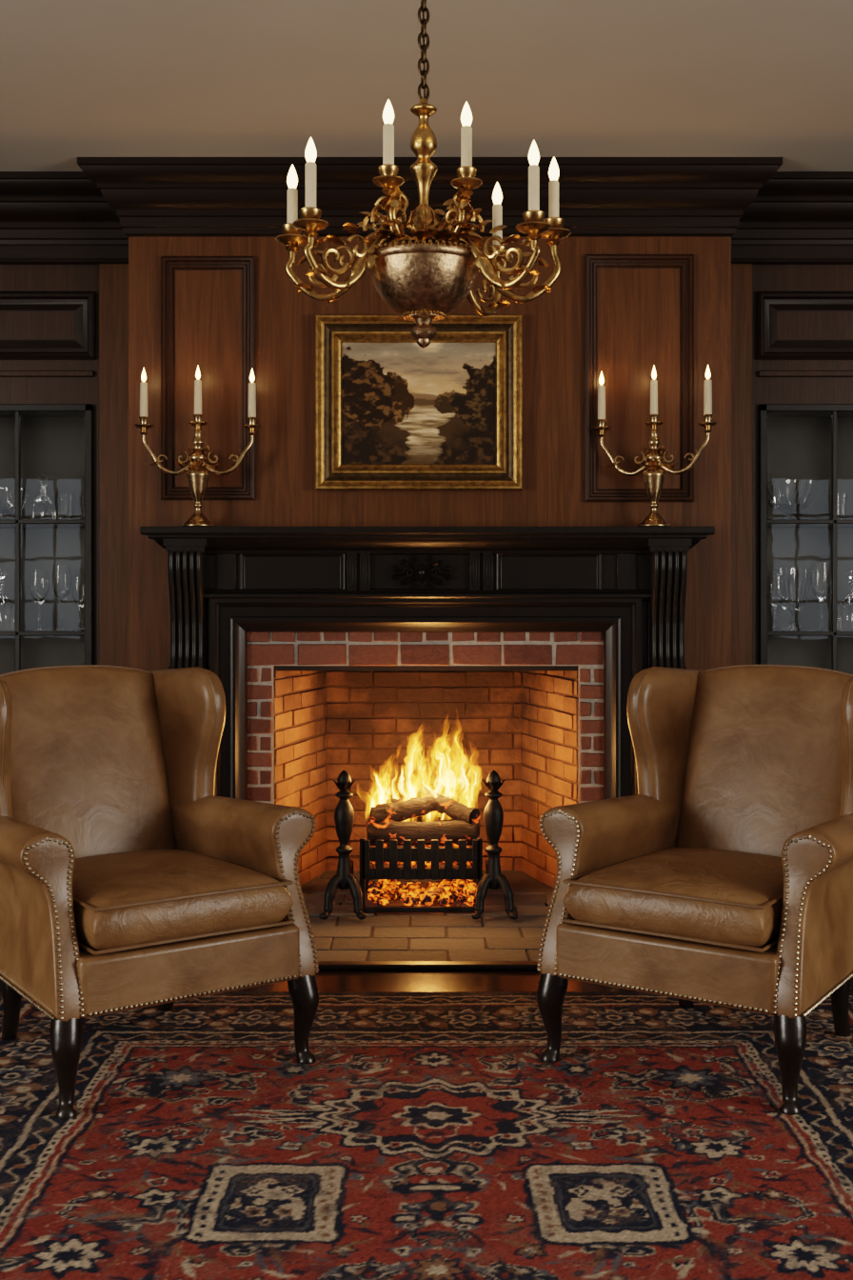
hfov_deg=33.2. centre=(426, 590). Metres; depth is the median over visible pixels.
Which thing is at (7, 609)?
decanter
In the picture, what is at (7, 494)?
crystal bowl
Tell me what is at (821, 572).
wine glass
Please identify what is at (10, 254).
trim
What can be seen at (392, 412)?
framed landscape painting
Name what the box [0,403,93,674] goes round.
glass display cabinet
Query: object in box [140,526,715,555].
mantel shelf
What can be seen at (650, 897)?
seat cushion
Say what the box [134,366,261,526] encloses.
candelabra
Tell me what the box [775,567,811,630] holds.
glass
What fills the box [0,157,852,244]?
trim
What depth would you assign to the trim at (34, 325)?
5.68 m
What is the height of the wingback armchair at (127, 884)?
0.998 m
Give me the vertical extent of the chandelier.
1.009 m
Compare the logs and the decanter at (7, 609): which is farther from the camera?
the decanter at (7, 609)
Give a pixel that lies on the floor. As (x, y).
(431, 981)
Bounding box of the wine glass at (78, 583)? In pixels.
[71,577,84,630]
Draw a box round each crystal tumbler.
[57,493,75,519]
[79,496,84,519]
[829,493,847,519]
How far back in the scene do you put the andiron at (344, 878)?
5.17 m
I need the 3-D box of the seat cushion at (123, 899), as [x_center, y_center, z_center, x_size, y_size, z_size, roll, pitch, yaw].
[-0.706,0.762,3.622,0.524,0.156,0.588,0,0,-36]
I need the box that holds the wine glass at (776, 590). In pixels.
[767,575,785,630]
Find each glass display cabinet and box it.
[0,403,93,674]
[759,403,852,674]
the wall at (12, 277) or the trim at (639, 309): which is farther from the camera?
the wall at (12, 277)
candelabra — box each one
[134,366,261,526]
[592,364,718,526]
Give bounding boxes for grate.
[360,838,482,912]
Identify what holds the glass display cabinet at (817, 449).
attached to the wall at (12, 277)
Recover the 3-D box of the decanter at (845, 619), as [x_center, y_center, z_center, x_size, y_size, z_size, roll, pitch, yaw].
[1.760,0.036,5.900,0.127,0.260,0.121,0,0,0]
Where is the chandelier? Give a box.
[275,0,571,348]
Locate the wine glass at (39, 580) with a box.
[28,570,49,630]
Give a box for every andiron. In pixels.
[319,769,366,919]
[471,769,519,919]
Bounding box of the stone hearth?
[306,905,549,970]
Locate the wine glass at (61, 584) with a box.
[51,565,71,630]
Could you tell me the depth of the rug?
3.06 m
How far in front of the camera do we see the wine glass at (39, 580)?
5.87 m
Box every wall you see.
[0,264,852,664]
[128,236,731,670]
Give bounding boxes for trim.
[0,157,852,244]
[0,244,852,264]
[0,291,852,359]
[0,370,852,377]
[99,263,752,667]
[160,254,694,501]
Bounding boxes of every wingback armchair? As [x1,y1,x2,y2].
[0,664,319,1119]
[536,664,852,1115]
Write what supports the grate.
on the stone hearth
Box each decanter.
[0,567,15,631]
[30,474,55,519]
[837,567,852,631]
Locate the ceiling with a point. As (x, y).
(79, 78)
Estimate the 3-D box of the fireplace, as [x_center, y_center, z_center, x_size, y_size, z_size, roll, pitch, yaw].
[0.004,0.481,5.782,2.140,1.438,0.935,0,0,0]
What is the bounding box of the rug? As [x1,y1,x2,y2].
[0,991,852,1279]
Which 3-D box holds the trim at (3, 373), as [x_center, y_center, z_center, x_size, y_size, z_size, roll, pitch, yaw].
[-0.002,-0.864,5.691,5.138,0.025,0.018,0,0,0]
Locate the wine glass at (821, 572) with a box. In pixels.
[811,562,831,631]
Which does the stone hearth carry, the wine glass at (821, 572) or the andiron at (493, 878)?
the andiron at (493, 878)
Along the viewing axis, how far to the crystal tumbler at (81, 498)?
5.87 m
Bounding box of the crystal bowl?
[0,487,29,519]
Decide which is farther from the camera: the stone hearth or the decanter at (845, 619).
the decanter at (845, 619)
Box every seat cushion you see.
[72,849,293,950]
[562,847,783,947]
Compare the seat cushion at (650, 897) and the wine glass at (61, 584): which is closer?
the seat cushion at (650, 897)
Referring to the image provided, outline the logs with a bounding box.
[365,787,480,843]
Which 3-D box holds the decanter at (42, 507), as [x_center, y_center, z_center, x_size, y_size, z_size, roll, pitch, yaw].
[-1.585,-0.379,5.900,0.106,0.200,0.101,0,0,0]
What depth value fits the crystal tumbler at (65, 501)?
5.87 m
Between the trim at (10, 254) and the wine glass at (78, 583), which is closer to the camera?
the trim at (10, 254)
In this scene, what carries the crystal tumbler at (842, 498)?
in the glass display cabinet at (817, 449)
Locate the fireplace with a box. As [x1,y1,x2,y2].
[140,526,715,906]
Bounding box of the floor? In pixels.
[0,904,852,992]
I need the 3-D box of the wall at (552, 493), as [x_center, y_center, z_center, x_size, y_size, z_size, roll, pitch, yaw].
[0.013,-0.212,5.907,2.327,2.825,0.785,0,0,0]
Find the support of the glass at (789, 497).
in the glass display cabinet at (817, 449)
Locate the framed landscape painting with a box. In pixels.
[315,314,522,490]
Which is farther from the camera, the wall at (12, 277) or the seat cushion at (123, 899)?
the wall at (12, 277)
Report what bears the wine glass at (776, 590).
in the glass display cabinet at (817, 449)
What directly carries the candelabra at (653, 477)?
on the fireplace
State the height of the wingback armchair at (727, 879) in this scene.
0.998 m
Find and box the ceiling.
[0,0,852,171]

